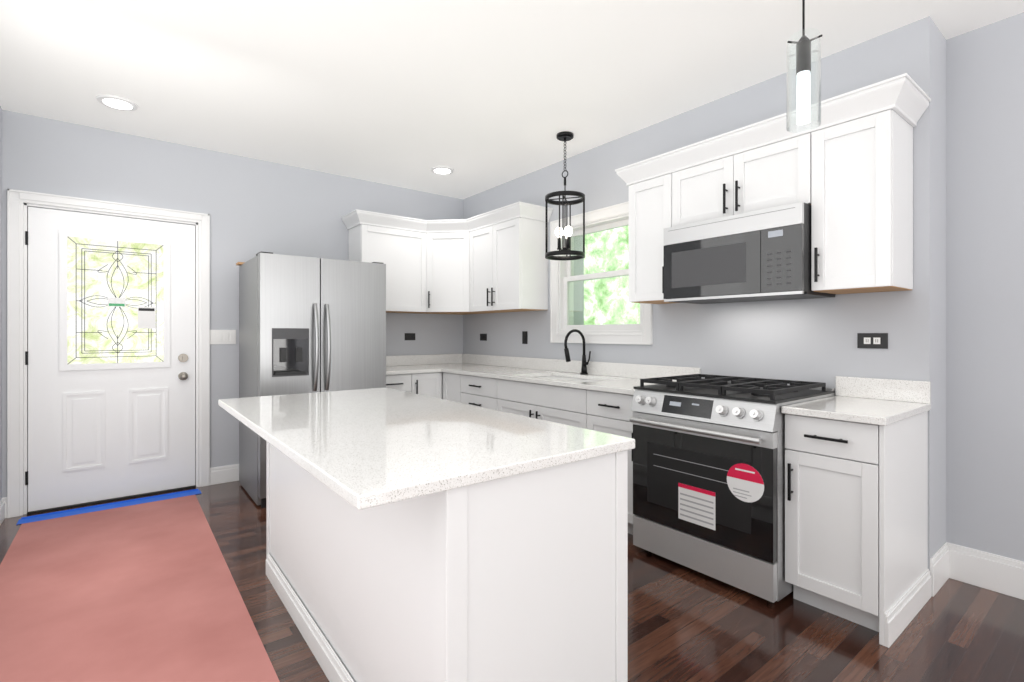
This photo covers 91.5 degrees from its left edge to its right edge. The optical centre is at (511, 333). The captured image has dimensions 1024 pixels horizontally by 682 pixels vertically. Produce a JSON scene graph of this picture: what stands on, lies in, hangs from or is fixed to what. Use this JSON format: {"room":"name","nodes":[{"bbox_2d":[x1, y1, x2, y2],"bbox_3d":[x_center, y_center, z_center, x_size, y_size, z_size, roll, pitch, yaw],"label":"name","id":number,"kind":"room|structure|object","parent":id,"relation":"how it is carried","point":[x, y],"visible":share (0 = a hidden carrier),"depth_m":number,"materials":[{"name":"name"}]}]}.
{"room":"kitchen","nodes":[
{"label":"kitchen","id":0,"kind":"room"},
{"bbox_2d":[0,106,1,499],"bbox_3d":[-0.273,-0.125,-0.746,0.120,2.650,10.240,0,0,-38],"label":"wall","id":1,"kind":"structure","parent":0,"point":[0,303],"depth_m":3.18,"materials":[{"name":"grey paint"}]},
{"bbox_2d":[0,497,6,524],"bbox_3d":[-0.216,1.132,-0.702,0.024,0.135,10.000,0,0,-38],"label":"baseboard","id":2,"kind":"structure","parent":1,"relation":"attached to","point":[3,502],"depth_m":3.19,"materials":[{"name":"white wood"}]},
{"bbox_2d":[2,110,462,497],"bbox_3d":[-1.835,-0.125,4.454,4.060,2.650,0.120,0,0,-38],"label":"wall","id":3,"kind":"structure","parent":0,"point":[252,207],"depth_m":4.00,"materials":[{"name":"grey paint"}]},
{"bbox_2d":[7,189,209,517],"bbox_3d":[-2.869,0.132,3.633,1.130,2.137,0.142,0,0,-38],"label":"door frame","id":4,"kind":"structure","parent":3,"relation":"attached to","point":[19,202],"depth_m":3.31,"materials":[{"name":"white wood"}]},
{"bbox_2d":[25,207,194,511],"bbox_3d":[-2.836,0.172,3.581,0.953,2.025,0.119,0,0,-38],"label":"door","id":5,"kind":"structure","parent":3,"relation":"in","point":[110,357],"depth_m":3.56,"materials":[{"name":"white wood"}]},
{"bbox_2d":[210,330,235,343],"bbox_3d":[-2.317,0.030,3.995,0.185,0.115,0.009,0,0,-38],"label":"light switch","id":6,"kind":"object","parent":3,"relation":"attached to","point":[222,336],"visible":1,"depth_m":4.00,"materials":[{"name":"white plastic"}]},
{"bbox_2d":[210,464,238,484],"bbox_3d":[-1.961,1.132,4.271,1.084,0.135,0.014,0,0,-38],"label":"baseboard","id":7,"kind":"structure","parent":3,"relation":"attached to","point":[229,473],"depth_m":3.99,"materials":[{"name":"white wood"}]},
{"bbox_2d":[345,209,420,312],"bbox_3d":[-1.134,-0.636,4.694,0.691,0.864,0.358,0,0,-38],"label":"upper cabinet","id":8,"kind":"object","parent":3,"relation":"attached to","point":[398,248],"depth_m":4.57,"materials":[{"name":"white wood"}]},
{"bbox_2d":[405,333,414,339],"bbox_3d":[-1.023,0.035,5.006,0.115,0.070,0.008,0,0,-38],"label":"electrical outlet","id":9,"kind":"object","parent":3,"relation":"attached to","point":[409,336],"visible":1,"depth_m":5.00,"materials":[{"name":"black plastic"}]},
{"bbox_2d":[386,354,461,364],"bbox_3d":[-1.031,0.270,4.991,1.241,0.100,0.020,0,0,-38],"label":"backsplash","id":10,"kind":"structure","parent":3,"relation":"attached to","point":[434,359],"depth_m":5.10,"materials":[{"name":"white stone"}]},
{"bbox_2d":[0,481,1023,681],"bbox_3d":[1.280,1.244,0.467,4.060,0.113,10.240,0,0,-38],"label":"floor","id":11,"kind":"structure","parent":0,"point":[686,624],"depth_m":2.02,"materials":[{"name":"brown wood"}]},
{"bbox_2d":[0,495,279,681],"bbox_3d":[0.185,1.199,-0.296,0.925,0.002,9.545,0,0,-38],"label":"rug","id":12,"kind":"object","parent":11,"relation":"on","point":[146,592],"depth_m":2.20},
{"bbox_2d":[236,252,385,507],"bbox_3d":[-1.567,0.322,3.908,0.930,1.757,0.832,0,0,-38],"label":"fridge","id":13,"kind":"object","parent":11,"relation":"on","point":[310,325],"visible":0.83,"depth_m":3.60,"materials":[{"name":"silver metal"}]},
{"bbox_2d":[386,373,405,391],"bbox_3d":[-1.178,0.776,4.506,0.412,0.849,0.603,0,0,-38],"label":"base cabinet","id":14,"kind":"object","parent":11,"relation":"on","point":[398,382],"depth_m":4.27,"materials":[{"name":"white wood"}]},
{"bbox_2d":[406,369,437,397],"bbox_3d":[-0.936,0.776,4.655,0.384,0.849,0.667,0,0,-38],"label":"base cabinet","id":15,"kind":"object","parent":11,"relation":"on","point":[426,384],"depth_m":4.44,"materials":[{"name":"white wood"}]},
{"bbox_2d":[386,361,469,376],"bbox_3d":[-0.834,0.335,4.757,1.264,0.030,0.632,0,0,-38],"label":"countertop","id":16,"kind":"structure","parent":15,"relation":"on","point":[390,369],"depth_m":4.53,"materials":[{"name":"white stone"}]},
{"bbox_2d":[266,444,627,681],"bbox_3d":[-0.435,0.776,2.038,0.703,0.849,1.800,0,0,-38],"label":"kitchen island","id":17,"kind":"object","parent":11,"relation":"on","point":[412,537],"depth_m":1.36,"materials":[{"name":"white wood"}]},
{"bbox_2d":[218,388,634,511],"bbox_3d":[-0.524,0.335,1.964,0.860,0.030,1.820,0,0,-38],"label":"island countertop","id":18,"kind":"structure","parent":17,"relation":"on","point":[374,447],"depth_m":1.49,"materials":[{"name":"white stone"}]},
{"bbox_2d":[438,369,457,401],"bbox_3d":[-0.334,0.776,4.602,0.667,0.849,0.324,0,0,-38],"label":"base cabinet","id":19,"kind":"object","parent":11,"relation":"on","point":[447,382],"depth_m":4.48,"materials":[{"name":"white wood"}]},
{"bbox_2d":[458,373,493,409],"bbox_3d":[-0.044,0.776,4.283,0.603,0.849,0.650,0,0,-38],"label":"base cabinet","id":20,"kind":"object","parent":11,"relation":"on","point":[475,391],"depth_m":4.10,"materials":[{"name":"white wood"}]},
{"bbox_2d":[494,381,577,426],"bbox_3d":[0.430,0.776,3.676,0.603,0.849,1.007,0,0,-38],"label":"base cabinet","id":21,"kind":"object","parent":11,"relation":"on","point":[552,403],"depth_m":3.49,"materials":[{"name":"white wood"}]},
{"bbox_2d":[446,365,675,396],"bbox_3d":[0.282,0.335,3.841,0.633,0.030,2.184,0,0,-38],"label":"countertop","id":22,"kind":"structure","parent":21,"relation":"on","point":[626,385],"depth_m":3.61,"materials":[{"name":"white stone"}]},
{"bbox_2d":[534,373,565,376],"bbox_3d":[0.278,0.446,3.827,0.420,0.216,0.372,0,0,-38],"label":"sink","id":23,"kind":"object","parent":22,"relation":"in","point":[535,374],"depth_m":4.03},
{"bbox_2d":[562,329,589,372],"bbox_3d":[0.500,0.144,3.816,0.240,0.351,0.090,0,0,-38],"label":"faucet","id":24,"kind":"object","parent":22,"relation":"on","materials":[{"name":"black metal"}]},
{"bbox_2d":[558,377,605,380],"bbox_3d":[0.517,0.446,3.521,0.420,0.216,0.373,0,0,-38],"label":"sink","id":25,"kind":"object","parent":22,"relation":"in","point":[559,378],"depth_m":3.76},
{"bbox_2d":[578,389,634,534],"bbox_3d":[0.818,0.776,3.180,0.603,0.849,0.482,0,0,-38],"label":"base cabinet","id":26,"kind":"object","parent":11,"relation":"on","point":[591,395],"depth_m":2.98,"materials":[{"name":"white wood"}]},
{"bbox_2d":[630,374,834,602],"bbox_3d":[1.135,0.727,2.636,0.738,0.947,0.760,0,0,-38],"label":"range","id":27,"kind":"object","parent":11,"relation":"on","point":[708,475],"visible":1,"depth_m":2.39,"materials":[{"name":"silver metal"}]},
{"bbox_2d":[781,376,930,647],"bbox_3d":[1.541,0.710,2.223,0.640,0.980,0.382,0,0,-38],"label":"base cabinet","id":28,"kind":"object","parent":11,"relation":"on","point":[856,500],"visible":1,"depth_m":2.07,"materials":[{"name":"white wood"}]},
{"bbox_2d":[781,376,930,425],"bbox_3d":[1.544,0.285,2.226,0.632,0.130,0.380,0,0,-38],"label":"countertop","id":29,"kind":"structure","parent":28,"relation":"on","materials":[{"name":"white stone"}]},
{"bbox_2d":[0,0,1023,198],"bbox_3d":[1.280,-1.500,0.467,4.060,0.100,10.240,0,0,-38],"label":"ceiling","id":30,"kind":"structure","parent":0,"point":[478,96],"depth_m":2.72,"materials":[{"name":"white paint"}]},
{"bbox_2d":[96,94,137,110],"bbox_3d":[-2.475,-1.443,3.129,0.210,0.014,0.210,0,0,-38],"label":"recessed light","id":31,"kind":"object","parent":30,"relation":"in","point":[117,102],"visible":0.98,"depth_m":3.11,"materials":[{"name":"white plastic"}]},
{"bbox_2d":[430,166,453,174],"bbox_3d":[-0.618,-1.443,4.422,0.210,0.014,0.210,0,0,-38],"label":"recessed light","id":32,"kind":"object","parent":30,"relation":"in","point":[443,170],"visible":0.92,"depth_m":4.40,"materials":[{"name":"white plastic"}]},
{"bbox_2d":[545,131,584,260],"bbox_3d":[0.387,-1.001,3.640,0.290,0.898,0.290,0,0,-38],"label":"pendant lantern","id":33,"kind":"object","parent":30,"relation":"hanging from","point":[565,231],"visible":1,"depth_m":3.62,"materials":[{"name":"black metal"}]},
{"bbox_2d":[786,0,822,132],"bbox_3d":[0.970,-1.068,1.659,0.120,0.762,0.120,0,0,-38],"label":"glass pendant light","id":34,"kind":"object","parent":30,"relation":"hanging from","point":[802,57],"visible":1,"depth_m":1.64,"materials":[{"name":"clear glass"}]},
{"bbox_2d":[463,16,945,570],"bbox_3d":[0.770,-0.125,3.978,0.300,2.650,4.080,0,0,-38],"label":"wall","id":35,"kind":"structure","parent":0,"point":[805,340],"depth_m":2.73,"materials":[{"name":"grey paint"}]},
{"bbox_2d":[421,218,480,314],"bbox_3d":[-0.588,-0.636,4.926,0.667,0.864,0.666,0,0,-38],"label":"upper cabinet","id":36,"kind":"object","parent":35,"relation":"attached to","point":[444,255],"depth_m":4.74,"materials":[{"name":"white wood"}]},
{"bbox_2d":[480,334,486,340],"bbox_3d":[-0.294,0.040,5.088,0.008,0.070,0.115,0,0,-38],"label":"electrical outlet","id":37,"kind":"object","parent":35,"relation":"attached to","point":[483,337],"visible":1,"depth_m":5.08,"materials":[{"name":"black plastic"}]},
{"bbox_2d":[469,201,548,312],"bbox_3d":[-0.078,-0.636,4.524,0.358,0.864,0.807,0,0,-38],"label":"upper cabinet","id":38,"kind":"object","parent":35,"relation":"attached to","point":[494,261],"depth_m":4.28,"materials":[{"name":"white wood"}]},
{"bbox_2d":[522,331,526,343],"bbox_3d":[0.116,0.040,4.563,0.009,0.115,0.070,0,0,-38],"label":"light switch","id":39,"kind":"object","parent":35,"relation":"attached to","point":[524,337],"visible":1,"depth_m":4.56,"materials":[{"name":"black plastic"}]},
{"bbox_2d":[462,354,700,380],"bbox_3d":[0.328,0.270,4.279,0.021,0.100,2.816,0,0,-38],"label":"backsplash","id":40,"kind":"structure","parent":35,"relation":"attached to","point":[608,369],"depth_m":3.89,"materials":[{"name":"white stone"}]},
{"bbox_2d":[550,201,652,344],"bbox_3d":[0.716,-0.438,3.916,0.182,1.035,1.030,0,0,-38],"label":"window","id":41,"kind":"structure","parent":35,"relation":"in","point":[563,278],"depth_m":3.97,"materials":[{"name":"white wood"}]},
{"bbox_2d":[623,153,675,303],"bbox_3d":[0.979,-0.636,3.204,0.318,0.864,0.325,0,0,-38],"label":"upper cabinet","id":42,"kind":"object","parent":35,"relation":"attached to","point":[649,181],"depth_m":3.11,"materials":[{"name":"white wood"}]},
{"bbox_2d":[671,109,810,226],"bbox_3d":[1.315,-0.846,2.775,0.318,0.445,0.764,0,0,-38],"label":"upper cabinet","id":43,"kind":"object","parent":35,"relation":"attached to","point":[761,165],"depth_m":2.63,"materials":[{"name":"white wood"}]},
{"bbox_2d":[664,202,835,303],"bbox_3d":[1.280,-0.400,2.749,0.404,0.429,0.756,0,0,-38],"label":"over-the-range microwave","id":44,"kind":"object","parent":43,"relation":"attached to","point":[760,255],"visible":1,"depth_m":2.56,"materials":[{"name":"silver metal"}]},
{"bbox_2d":[811,77,918,293],"bbox_3d":[1.647,-0.636,2.350,0.318,0.864,0.316,0,0,-38],"label":"upper cabinet","id":45,"kind":"object","parent":35,"relation":"attached to","point":[844,169],"depth_m":2.24,"materials":[{"name":"white wood"}]},
{"bbox_2d":[857,333,887,348],"bbox_3d":[1.769,0.037,2.448,0.008,0.075,0.125,0,0,-38],"label":"electrical outlet","id":46,"kind":"object","parent":35,"relation":"attached to","point":[873,340],"visible":1,"depth_m":2.45,"materials":[{"name":"black plastic"}]},
{"bbox_2d":[940,542,1023,599],"bbox_3d":[3.998,1.115,0.078,0.016,0.170,6.040,0,0,-38],"label":"baseboard","id":47,"kind":"structure","parent":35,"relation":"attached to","point":[991,572],"depth_m":2.35,"materials":[{"name":"white wood"}]},
{"bbox_2d":[946,12,1023,560],"bbox_3d":[4.073,-0.125,0.092,0.120,2.650,6.210,0,0,-38],"label":"wall","id":48,"kind":"structure","parent":0,"point":[984,288],"depth_m":2.35,"materials":[{"name":"grey paint"}]},
{"label":"outside","id":49,"kind":"structure","parent":0,"visible":0},
{"bbox_2d":[584,226,639,324],"bbox_3d":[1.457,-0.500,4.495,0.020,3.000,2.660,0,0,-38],"label":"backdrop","id":50,"kind":"structure","parent":49,"point":[614,304],"depth_m":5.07,"materials":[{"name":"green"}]}
]}

